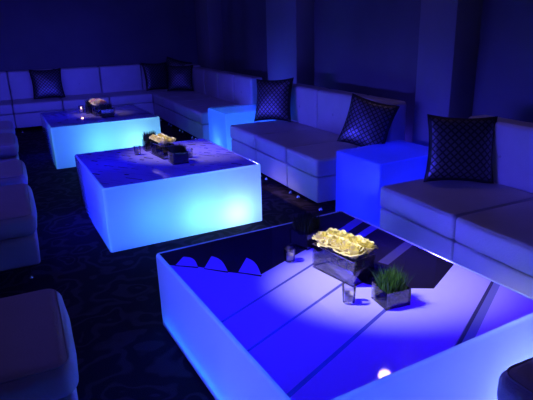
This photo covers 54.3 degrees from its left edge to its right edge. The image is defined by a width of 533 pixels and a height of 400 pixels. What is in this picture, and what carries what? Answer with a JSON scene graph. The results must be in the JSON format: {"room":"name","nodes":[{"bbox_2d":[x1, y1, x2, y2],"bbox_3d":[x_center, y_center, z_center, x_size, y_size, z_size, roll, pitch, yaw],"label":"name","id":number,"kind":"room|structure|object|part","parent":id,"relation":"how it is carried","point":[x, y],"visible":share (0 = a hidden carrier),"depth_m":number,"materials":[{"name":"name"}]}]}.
{"room":"entertainment venue","nodes":[
{"label":"entertainment venue","id":0,"kind":"room"},
{"bbox_2d":[0,0,198,122],"bbox_3d":[-4.083,-2.887,8.038,6.380,3.400,0.117,-10,20,-24],"label":"wall","id":1,"kind":"structure","parent":0,"point":[34,34],"depth_m":8.64,"materials":[{"name":"paint"}]},
{"bbox_2d":[0,114,335,399],"bbox_3d":[-1.695,0.283,3.788,6.480,0.060,11.220,-10,20,-24],"label":"floor","id":2,"kind":"structure","parent":0,"point":[124,348],"depth_m":3.03,"materials":[{"name":"carpet"}]},
{"bbox_2d":[0,121,14,133],"bbox_3d":[-3.208,-0.619,5.842,0.750,0.435,0.678,-10,20,-24],"label":"ottoman","id":3,"kind":"object","parent":2,"relation":"on","point":[5,126],"visible":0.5,"depth_m":5.73,"materials":[{"name":"white leather"}]},
{"bbox_2d":[0,71,15,127],"bbox_3d":[-4.133,-1.423,7.681,0.676,0.851,0.858,-10,20,-24],"label":"sofa section","id":4,"kind":"object","parent":2,"relation":"on","point":[6,107],"visible":0.91,"depth_m":7.82,"materials":[{"name":"white leather"}]},
{"bbox_3d":[-4.279,-1.651,7.920,0.675,0.562,0.197,-10,20,-24],"label":"backrest","id":5,"kind":"part","parent":4,"relation":"part of","materials":[{"name":"white leather"}]},
{"bbox_2d":[0,100,12,114],"bbox_3d":[-4.093,-1.337,7.626,0.675,0.165,0.682,-10,20,-24],"label":"seat cushion","id":6,"kind":"object","parent":4,"relation":"on","point":[6,107],"depth_m":7.46,"materials":[{"name":"white leather"}]},
{"bbox_2d":[0,133,18,160],"bbox_3d":[-2.802,-0.374,5.072,0.746,0.436,0.688,-10,20,-24],"label":"ottoman","id":7,"kind":"object","parent":2,"relation":"on","point":[9,147],"visible":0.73,"depth_m":4.89,"materials":[{"name":"white leather"}]},
{"bbox_2d":[0,160,27,185],"bbox_3d":[-2.197,-0.017,3.948,0.746,0.435,0.618,-10,20,-24],"label":"ottoman","id":8,"kind":"object","parent":2,"relation":"on","point":[12,172],"visible":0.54,"depth_m":3.83,"materials":[{"name":"white leather"}]},
{"bbox_2d":[0,183,40,278],"bbox_3d":[-1.797,0.223,3.193,0.750,0.435,0.788,-10,20,-24],"label":"ottoman","id":9,"kind":"object","parent":2,"relation":"on","point":[19,244],"visible":1,"depth_m":2.99,"materials":[{"name":"white leather"}]},
{"bbox_2d":[0,183,36,239],"bbox_3d":[-1.801,0.096,3.151,0.747,0.166,0.785,-10,20,-24],"label":"seat cushion","id":10,"kind":"object","parent":9,"relation":"on","point":[18,212],"depth_m":2.99,"materials":[{"name":"white leather"}]},
{"bbox_3d":[-1.411,0.417,3.101,0.040,0.104,0.039,-10,20,-24],"label":"leg","id":11,"kind":"part","parent":9,"relation":"part of","materials":[{"name":"silver metal"}]},
{"bbox_2d":[7,69,62,132],"bbox_3d":[-3.519,-1.532,7.953,0.675,0.851,0.858,-10,20,-24],"label":"sofa section","id":12,"kind":"object","parent":2,"relation":"on","point":[27,109],"visible":0.75,"depth_m":7.71,"materials":[{"name":"white leather"}]},
{"bbox_3d":[-3.665,-1.759,8.192,0.675,0.563,0.197,-10,20,-24],"label":"backrest","id":13,"kind":"part","parent":12,"relation":"part of","materials":[{"name":"white leather"}]},
{"bbox_2d":[12,97,62,113],"bbox_3d":[-3.479,-1.445,7.897,0.675,0.166,0.680,-10,20,-24],"label":"seat cushion","id":14,"kind":"object","parent":12,"relation":"on","point":[21,105],"depth_m":7.65,"materials":[{"name":"white leather"}]},
{"bbox_2d":[29,68,64,98],"bbox_3d":[-3.356,-1.777,7.964,0.464,0.447,0.187,-10,20,-24],"label":"throw cushion","id":15,"kind":"object","parent":12,"relation":"on","point":[45,83],"visible":1,"depth_m":7.91,"materials":[{"name":"black fabric"}]},
{"bbox_2d":[0,289,78,399],"bbox_3d":[-1.039,0.669,1.787,0.748,0.435,0.628,-10,20,-24],"label":"ottoman","id":16,"kind":"object","parent":2,"relation":"on","point":[38,357],"visible":1,"depth_m":1.68,"materials":[{"name":"white leather"}]},
{"bbox_2d":[55,66,109,110],"bbox_3d":[-2.905,-1.640,8.226,0.676,0.851,0.858,-10,20,-24],"label":"sofa section","id":17,"kind":"object","parent":2,"relation":"on","point":[78,83],"visible":0.48,"depth_m":8.33,"materials":[{"name":"white leather"}]},
{"bbox_3d":[-3.051,-1.867,8.464,0.675,0.563,0.197,-10,20,-24],"label":"backrest","id":18,"kind":"part","parent":17,"relation":"part of","materials":[{"name":"white leather"}]},
{"bbox_2d":[59,93,109,109],"bbox_3d":[-2.865,-1.553,8.171,0.675,0.165,0.681,-10,20,-24],"label":"seat cushion","id":19,"kind":"object","parent":17,"relation":"on","point":[71,101],"depth_m":7.90,"materials":[{"name":"white leather"}]},
{"bbox_2d":[40,105,160,168],"bbox_3d":[-2.009,-0.802,6.260,1.170,0.446,1.226,-11,20,-25],"label":"table","id":20,"kind":"object","parent":2,"relation":"on","point":[67,134],"visible":0.88,"depth_m":5.75,"materials":[{"name":"plastic"}]},
{"bbox_2d":[85,97,94,113],"bbox_3d":[-2.145,-1.157,6.337,0.137,0.188,0.133,-11,20,-25],"label":"vase","id":21,"kind":"object","parent":20,"relation":"on","point":[87,106],"visible":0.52,"depth_m":6.29,"materials":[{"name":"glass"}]},
{"bbox_2d":[90,104,103,115],"bbox_3d":[-1.998,-1.073,6.179,0.124,0.122,0.244,-13,22,-31],"label":"trough","id":22,"kind":"object","parent":20,"relation":"on","point":[94,111],"visible":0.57,"depth_m":6.12,"materials":[{"name":"clear glass"}]},
{"bbox_2d":[92,100,100,109],"bbox_3d":[-1.975,-1.090,6.072,0.107,0.145,0.114,4,19,17],"label":"rose","id":23,"kind":"object","parent":22,"relation":"on","point":[96,103],"visible":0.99,"depth_m":6.05,"materials":[{"name":"beige plant"}]},
{"bbox_2d":[99,102,113,117],"bbox_3d":[-1.857,-1.049,6.017,0.149,0.169,0.144,-11,20,-25],"label":"vase","id":24,"kind":"object","parent":20,"relation":"on","point":[106,111],"visible":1,"depth_m":5.98,"materials":[{"name":"clear glass"}]},
{"bbox_2d":[98,64,153,113],"bbox_3d":[-2.291,-1.748,8.497,0.676,0.851,0.859,-10,20,-24],"label":"sofa section","id":25,"kind":"object","parent":2,"relation":"on","point":[122,84],"visible":0.76,"depth_m":8.55,"materials":[{"name":"white leather"}]},
{"bbox_3d":[-2.438,-1.976,8.736,0.675,0.563,0.197,-10,20,-24],"label":"backrest","id":26,"kind":"part","parent":25,"relation":"part of","materials":[{"name":"white leather"}]},
{"bbox_2d":[103,90,152,105],"bbox_3d":[-2.251,-1.662,8.441,0.676,0.165,0.681,-10,20,-24],"label":"seat cushion","id":27,"kind":"object","parent":25,"relation":"on","point":[116,97],"depth_m":8.21,"materials":[{"name":"white leather"}]},
{"bbox_2d":[75,138,261,251],"bbox_3d":[-0.797,-0.108,4.082,1.133,0.439,1.139,-11,21,-26],"label":"table","id":28,"kind":"object","parent":2,"relation":"on","point":[131,200],"visible":0.92,"depth_m":3.65,"materials":[{"name":"plastic"}]},
{"bbox_2d":[133,146,140,154],"bbox_3d":[-1.037,-0.400,4.176,0.054,0.070,0.054,-10,20,-24],"label":"votive holder","id":29,"kind":"object","parent":28,"relation":"on","point":[137,152],"visible":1,"depth_m":4.17,"materials":[{"name":"clear glass"}]},
{"bbox_2d":[142,130,158,151],"bbox_3d":[-0.968,-0.495,4.320,0.118,0.156,0.121,-11,21,-26],"label":"plant","id":30,"kind":"object","parent":28,"relation":"on","point":[146,141],"visible":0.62,"depth_m":4.29,"materials":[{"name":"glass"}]},
{"bbox_2d":[150,141,175,159],"bbox_3d":[-0.817,-0.400,4.109,0.114,0.102,0.264,-13,22,-31],"label":"trough","id":31,"kind":"object","parent":28,"relation":"on","point":[157,150],"visible":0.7,"depth_m":4.06,"materials":[{"name":"clear glass"}]},
{"bbox_2d":[159,138,167,151],"bbox_3d":[-0.782,-0.425,3.999,0.084,0.108,0.081,7,20,25],"label":"rose","id":32,"kind":"object","parent":31,"relation":"on","point":[163,141],"visible":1,"depth_m":3.98,"materials":[{"name":"beige plant"}]},
{"bbox_2d":[167,137,175,146],"bbox_3d":[-0.736,-0.433,4.014,0.078,0.104,0.075,-12,21,-27],"label":"rose","id":33,"kind":"object","parent":31,"relation":"on","point":[171,140],"visible":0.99,"depth_m":4.00,"materials":[{"name":"beige plant"}]},
{"bbox_2d":[168,142,188,164],"bbox_3d":[-0.663,-0.351,3.883,0.127,0.142,0.124,-11,21,-26],"label":"vase","id":34,"kind":"object","parent":28,"relation":"on","point":[177,154],"visible":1,"depth_m":3.85,"materials":[{"name":"clear glass"}]},
{"bbox_2d":[186,149,192,157],"bbox_3d":[-0.600,-0.367,4.039,0.054,0.070,0.054,-10,20,-24],"label":"votive holder","id":35,"kind":"object","parent":28,"relation":"on","point":[190,154],"visible":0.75,"depth_m":4.03,"materials":[{"name":"clear glass"}]},
{"bbox_2d":[140,64,200,113],"bbox_3d":[-1.603,-1.861,8.806,0.841,0.831,0.860,-10,20,-24],"label":"sofa","id":36,"kind":"object","parent":2,"relation":"on","point":[155,91],"visible":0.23,"depth_m":8.55,"materials":[{"name":"white leather"}]},
{"bbox_3d":[-1.756,-2.087,9.042,0.825,0.543,0.196,-10,20,-24],"label":"backrest","id":37,"kind":"part","parent":36,"relation":"part of","materials":[{"name":"white leather"}]},
{"bbox_2d":[141,62,167,90],"bbox_3d":[-1.831,-2.058,8.659,0.474,0.462,0.196,-14,22,-34],"label":"throw cushion","id":38,"kind":"object","parent":36,"relation":"on","point":[156,76],"visible":0.96,"depth_m":8.59,"materials":[{"name":"black fabric"}]},
{"bbox_2d":[144,89,190,101],"bbox_3d":[-1.570,-1.782,8.743,0.825,0.165,0.682,-10,20,-24],"label":"seat cushion","id":39,"kind":"object","parent":36,"relation":"on","point":[155,91],"depth_m":8.52,"materials":[{"name":"white leather"}]},
{"bbox_2d":[166,57,191,73],"bbox_3d":[-1.523,-2.159,8.827,0.552,0.542,0.167,1,19,7],"label":"throw cushion","id":40,"kind":"object","parent":36,"relation":"on","point":[171,62],"visible":0.28,"depth_m":8.77,"materials":[{"name":"black fabric"}]},
{"bbox_3d":[-1.281,-2.095,8.794,0.194,0.389,0.663,-10,20,-24],"label":"backrest","id":41,"kind":"part","parent":36,"relation":"part of","materials":[{"name":"white leather"}]},
{"bbox_2d":[153,67,209,124],"bbox_3d":[-1.294,-1.644,8.175,0.861,0.802,0.595,-10,20,-24],"label":"sofa section","id":42,"kind":"object","parent":2,"relation":"on","point":[198,73],"visible":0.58,"depth_m":8.07,"materials":[{"name":"white leather"}]},
{"bbox_2d":[153,91,201,106],"bbox_3d":[-1.374,-1.591,8.152,0.681,0.166,0.595,-10,20,-24],"label":"seat cushion","id":43,"kind":"object","parent":42,"relation":"on","point":[158,98],"depth_m":8.05,"materials":[{"name":"white leather"}]},
{"bbox_2d":[167,65,192,90],"bbox_3d":[-1.397,-1.973,8.415,0.429,0.409,0.185,-2,18,-1],"label":"throw cushion","id":44,"kind":"object","parent":42,"relation":"on","point":[179,77],"visible":1,"depth_m":8.37,"materials":[{"name":"black fabric"}]},
{"bbox_3d":[-0.998,-1.834,8.263,0.197,0.513,0.595,-10,20,-24],"label":"backrest","id":45,"kind":"part","parent":42,"relation":"part of","materials":[{"name":"white leather"}]},
{"bbox_2d":[163,69,225,131],"bbox_3d":[-1.038,-1.481,7.663,0.860,0.802,0.586,-10,20,-24],"label":"sofa section","id":46,"kind":"object","parent":2,"relation":"on","point":[211,75],"visible":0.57,"depth_m":7.57,"materials":[{"name":"white leather"}]},
{"bbox_2d":[163,94,214,111],"bbox_3d":[-1.117,-1.427,7.641,0.681,0.165,0.584,-10,20,-24],"label":"seat cushion","id":47,"kind":"object","parent":46,"relation":"on","point":[168,102],"depth_m":7.54,"materials":[{"name":"white leather"}]},
{"bbox_3d":[-0.744,-1.671,7.750,0.198,0.513,0.585,-10,20,-24],"label":"backrest","id":48,"kind":"part","parent":46,"relation":"part of","materials":[{"name":"white leather"}]},
{"bbox_2d":[174,71,238,138],"bbox_3d":[-0.783,-1.319,7.156,0.860,0.801,0.586,-10,20,-24],"label":"sofa section","id":49,"kind":"object","parent":2,"relation":"on","point":[225,79],"visible":0.52,"depth_m":7.06,"materials":[{"name":"white leather"}]},
{"bbox_2d":[174,99,230,117],"bbox_3d":[-0.863,-1.266,7.133,0.681,0.165,0.585,-10,20,-24],"label":"seat cushion","id":50,"kind":"object","parent":49,"relation":"on","point":[180,108],"depth_m":7.02,"materials":[{"name":"white leather"}]},
{"bbox_3d":[-0.489,-1.509,7.243,0.197,0.512,0.585,-10,20,-24],"label":"backrest","id":51,"kind":"part","parent":49,"relation":"part of","materials":[{"name":"white leather"}]},
{"bbox_2d":[187,74,261,139],"bbox_3d":[-0.531,-1.157,6.648,0.859,0.802,0.586,-10,20,-24],"label":"sofa section","id":52,"kind":"object","parent":2,"relation":"on","point":[245,86],"visible":0.5,"depth_m":6.51,"materials":[{"name":"white leather"}]},
{"bbox_2d":[187,103,237,123],"bbox_3d":[-0.610,-1.105,6.625,0.682,0.166,0.586,-10,20,-24],"label":"seat cushion","id":53,"kind":"object","parent":52,"relation":"on","point":[199,114],"depth_m":6.49,"materials":[{"name":"white leather"}]},
{"bbox_3d":[-0.236,-1.347,6.735,0.196,0.513,0.585,-10,20,-24],"label":"backrest","id":54,"kind":"part","parent":52,"relation":"part of","materials":[{"name":"white leather"}]},
{"bbox_2d":[208,103,272,150],"bbox_3d":[-0.259,-0.828,6.104,0.680,0.496,0.580,-10,20,-24],"label":"cube","id":55,"kind":"object","parent":2,"relation":"on","point":[220,119],"visible":0.26,"depth_m":5.83,"materials":[{"name":"plastic"}]},
{"bbox_2d":[230,83,327,176],"bbox_3d":[0.133,-0.734,5.319,0.859,0.801,0.637,-10,20,-24],"label":"sofa section","id":56,"kind":"object","parent":2,"relation":"on","point":[304,98],"visible":0.45,"depth_m":5.21,"materials":[{"name":"white leather"}]},
{"bbox_2d":[230,120,313,148],"bbox_3d":[0.054,-0.681,5.296,0.680,0.166,0.636,-10,20,-24],"label":"seat cushion","id":57,"kind":"object","parent":56,"relation":"on","point":[243,135],"depth_m":5.19,"materials":[{"name":"white leather"}]},
{"bbox_2d":[254,77,293,121],"bbox_3d":[0.074,-1.050,5.468,0.478,0.466,0.178,9,21,29],"label":"throw cushion","id":58,"kind":"object","parent":56,"relation":"on","point":[273,96],"visible":1,"depth_m":5.40,"materials":[{"name":"black fabric"}]},
{"bbox_3d":[0.427,-0.924,5.405,0.197,0.513,0.635,-10,20,-24],"label":"backrest","id":59,"kind":"part","parent":56,"relation":"part of","materials":[{"name":"white leather"}]},
{"bbox_2d":[255,89,367,193],"bbox_3d":[0.407,-0.560,4.772,0.861,0.801,0.627,-10,20,-24],"label":"sofa section","id":60,"kind":"object","parent":2,"relation":"on","point":[333,105],"visible":0.56,"depth_m":4.70,"materials":[{"name":"white leather"}]},
{"bbox_2d":[255,128,338,162],"bbox_3d":[0.327,-0.507,4.750,0.680,0.165,0.626,-10,20,-24],"label":"seat cushion","id":61,"kind":"object","parent":60,"relation":"on","point":[273,147],"depth_m":4.64,"materials":[{"name":"white leather"}]},
{"bbox_3d":[0.701,-0.750,4.859,0.198,0.513,0.625,-10,20,-24],"label":"backrest","id":62,"kind":"part","parent":60,"relation":"part of","materials":[{"name":"white leather"}]},
{"bbox_2d":[156,211,532,399],"bbox_3d":[0.267,0.501,2.252,1.105,0.379,1.281,-11,21,-27],"label":"table","id":63,"kind":"object","parent":2,"relation":"on","point":[252,323],"visible":0.82,"depth_m":1.89,"materials":[{"name":"plastic"}]},
{"bbox_2d":[284,247,294,262],"bbox_3d":[0.105,0.245,2.342,0.052,0.062,0.052,-10,20,-24],"label":"votive holder","id":64,"kind":"object","parent":63,"relation":"on","point":[289,257],"visible":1,"depth_m":2.33,"materials":[{"name":"clear glass"}]},
{"bbox_2d":[286,253,292,259],"bbox_3d":[0.105,0.255,2.345,0.041,0.021,0.041,-14,22,-32],"label":"candle","id":65,"kind":"object","parent":64,"relation":"on","point":[289,256],"depth_m":2.33,"materials":[{"name":"white wax"}]},
{"bbox_2d":[290,209,321,249],"bbox_3d":[0.192,0.138,2.509,0.123,0.156,0.119,-18,24,-40],"label":"vase","id":66,"kind":"object","parent":63,"relation":"on","point":[305,227],"visible":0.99,"depth_m":2.48,"materials":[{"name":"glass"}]},
{"bbox_2d":[312,242,375,286],"bbox_3d":[0.325,0.257,2.211,0.134,0.112,0.249,-15,22,-34],"label":"trough","id":67,"kind":"object","parent":63,"relation":"on","point":[348,274],"visible":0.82,"depth_m":2.16,"materials":[{"name":"clear glass"}]},
{"bbox_2d":[312,231,328,254],"bbox_3d":[0.242,0.194,2.256,0.093,0.126,0.094,9,21,29],"label":"rose","id":68,"kind":"object","parent":67,"relation":"on","point":[320,234],"visible":0.49,"depth_m":2.23,"materials":[{"name":"beige plant"}]},
{"bbox_2d":[317,234,335,257],"bbox_3d":[0.265,0.209,2.213,0.096,0.128,0.096,-10,20,-24],"label":"rose","id":69,"kind":"object","parent":67,"relation":"on","point":[320,243],"visible":0.44,"depth_m":2.20,"materials":[{"name":"beige plant"}]},
{"bbox_2d":[325,228,339,234],"bbox_3d":[0.286,0.184,2.287,0.091,0.123,0.095,4,19,16],"label":"rose","id":70,"kind":"object","parent":67,"relation":"on","point":[330,230],"visible":0.25,"depth_m":2.27,"materials":[{"name":"beige plant"}]},
{"bbox_2d":[324,236,346,260],"bbox_3d":[0.294,0.215,2.179,0.104,0.136,0.099,10,22,31],"label":"rose","id":71,"kind":"object","parent":67,"relation":"on","point":[334,240],"visible":0.61,"depth_m":2.16,"materials":[{"name":"beige plant"}]},
{"bbox_2d":[331,230,347,253],"bbox_3d":[0.323,0.196,2.254,0.098,0.139,0.105,5,19,18],"label":"rose","id":72,"kind":"object","parent":67,"relation":"in","point":[338,233],"visible":0.24,"depth_m":2.24,"materials":[{"name":"beige plant"}]},
{"bbox_2d":[332,240,350,264],"bbox_3d":[0.322,0.229,2.136,0.100,0.136,0.102,-10,20,-23],"label":"rose","id":73,"kind":"object","parent":67,"relation":"on","point":[346,243],"visible":0.66,"depth_m":2.11,"materials":[{"name":"beige plant"}]},
{"bbox_2d":[341,233,353,256],"bbox_3d":[0.348,0.202,2.214,0.093,0.123,0.091,8,21,27],"label":"rose","id":74,"kind":"object","parent":67,"relation":"on","point":[346,236],"visible":0.19,"depth_m":2.21,"materials":[{"name":"beige plant"}]},
{"bbox_2d":[341,243,366,269],"bbox_3d":[0.351,0.240,2.104,0.102,0.136,0.105,5,20,20],"label":"rose","id":75,"kind":"object","parent":67,"relation":"on","point":[355,252],"visible":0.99,"depth_m":2.07,"materials":[{"name":"beige plant"}]},
{"bbox_2d":[347,235,366,259],"bbox_3d":[0.377,0.213,2.175,0.103,0.136,0.100,-3,18,-4],"label":"rose","id":76,"kind":"object","parent":67,"relation":"on","point":[357,238],"visible":0.34,"depth_m":2.16,"materials":[{"name":"beige plant"}]},
{"bbox_2d":[356,239,377,265],"bbox_3d":[0.407,0.226,2.145,0.104,0.140,0.101,-13,22,-31],"label":"rose","id":77,"kind":"object","parent":67,"relation":"on","point":[369,245],"visible":0.78,"depth_m":2.11,"materials":[{"name":"beige plant"}]},
{"bbox_2d":[342,283,355,304],"bbox_3d":[0.314,0.355,1.978,0.054,0.072,0.054,-10,20,-24],"label":"votive holder","id":78,"kind":"object","parent":63,"relation":"on","point":[348,296],"visible":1,"depth_m":1.97,"materials":[{"name":"clear glass"}]},
{"bbox_2d":[345,291,352,301],"bbox_3d":[0.314,0.367,1.982,0.043,0.026,0.043,-1,18,2],"label":"candle","id":79,"kind":"object","parent":78,"relation":"on","point":[348,294],"depth_m":1.97,"materials":[{"name":"white wax"}]},
{"bbox_2d":[370,264,410,309],"bbox_3d":[0.469,0.325,1.964,0.157,0.130,0.145,-8,20,-19],"label":"vase","id":80,"kind":"object","parent":63,"relation":"on","point":[389,291],"visible":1,"depth_m":1.94,"materials":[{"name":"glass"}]},
{"bbox_2d":[287,95,405,210],"bbox_3d":[0.650,-0.405,4.284,0.860,0.801,0.500,-10,20,-24],"label":"sofa section","id":81,"kind":"object","parent":2,"relation":"on","point":[311,168],"visible":0.47,"depth_m":4.11,"materials":[{"name":"white leather"}]},
{"bbox_2d":[287,141,359,176],"bbox_3d":[0.571,-0.351,4.261,0.680,0.166,0.499,-10,20,-24],"label":"seat cushion","id":82,"kind":"object","parent":81,"relation":"on","point":[316,160],"depth_m":4.10,"materials":[{"name":"white leather"}]},
{"bbox_2d":[337,93,399,146],"bbox_3d":[0.798,-0.599,4.114,0.479,0.467,0.160,9,21,30],"label":"throw cushion","id":83,"kind":"object","parent":81,"relation":"on","point":[368,122],"visible":0.91,"depth_m":4.06,"materials":[{"name":"black fabric"}]},
{"bbox_3d":[0.945,-0.595,4.371,0.198,0.512,0.500,-10,20,-24],"label":"backrest","id":84,"kind":"part","parent":81,"relation":"part of","materials":[{"name":"white leather"}]},
{"bbox_2d":[335,140,427,227],"bbox_3d":[0.924,-0.125,3.891,0.640,0.496,0.500,-12,21,-27],"label":"cube","id":85,"kind":"object","parent":2,"relation":"on","point":[361,172],"visible":0.47,"depth_m":3.68,"materials":[{"name":"plastic"}]},
{"bbox_2d":[380,115,532,260],"bbox_3d":[1.219,-0.042,3.146,0.860,0.801,0.626,-10,20,-24],"label":"sofa section","id":86,"kind":"object","parent":2,"relation":"on","point":[423,214],"visible":0.58,"depth_m":3.04,"materials":[{"name":"white leather"}]},
{"bbox_2d":[380,179,532,238],"bbox_3d":[1.139,0.010,3.123,0.682,0.165,0.626,-10,20,-24],"label":"seat cushion","id":87,"kind":"object","parent":86,"relation":"on","point":[432,208],"depth_m":2.99,"materials":[{"name":"white leather"}]},
{"bbox_2d":[423,114,497,183],"bbox_3d":[1.199,-0.313,3.220,0.440,0.422,0.175,1,19,7],"label":"throw cushion","id":88,"kind":"object","parent":86,"relation":"on","point":[461,149],"visible":0.99,"depth_m":3.17,"materials":[{"name":"black fabric"}]},
{"bbox_3d":[1.514,-0.232,3.233,0.198,0.512,0.625,-10,20,-24],"label":"backrest","id":89,"kind":"part","parent":86,"relation":"part of","materials":[{"name":"white leather"}]},
{"bbox_2d":[453,200,532,297],"bbox_3d":[1.500,0.137,2.583,0.860,0.802,0.676,-10,20,-24],"label":"sofa section","id":90,"kind":"object","parent":2,"relation":"on","point":[496,244],"visible":0.86,"depth_m":2.53,"materials":[{"name":"white leather"}]},
{"bbox_2d":[497,357,532,399],"bbox_3d":[1.133,0.710,1.425,0.792,0.465,0.680,-10,20,-24],"label":"ottoman","id":91,"kind":"object","parent":2,"relation":"on","point":[516,382],"visible":1,"depth_m":1.45,"materials":[{"name":"white leather"}]},
{"bbox_2d":[194,0,532,142],"bbox_3d":[1.127,-1.865,4.513,0.121,3.400,11.020,-10,20,-24],"label":"wall","id":92,"kind":"structure","parent":0,"point":[367,47],"depth_m":4.71,"materials":[{"name":"paint"}]},
{"bbox_2d":[194,0,223,70],"bbox_3d":[-0.933,-3.072,8.319,0.250,3.400,0.600,-10,20,-24],"label":"column","id":93,"kind":"structure","parent":92,"relation":"attached to","point":[208,15],"depth_m":8.25,"materials":[{"name":"paint"}]},
{"bbox_2d":[266,0,313,85],"bbox_3d":[0.261,-2.310,5.927,0.250,3.400,0.760,-10,20,-24],"label":"column","id":94,"kind":"structure","parent":92,"relation":"attached to","point":[289,23],"depth_m":5.85,"materials":[{"name":"paint"}]},
{"bbox_2d":[412,0,482,146],"bbox_3d":[1.349,-1.617,3.750,0.250,3.400,0.380,-10,20,-24],"label":"pillar","id":95,"kind":"structure","parent":92,"relation":"attached to","point":[449,30],"depth_m":3.83,"materials":[{"name":"paint"}]}
]}

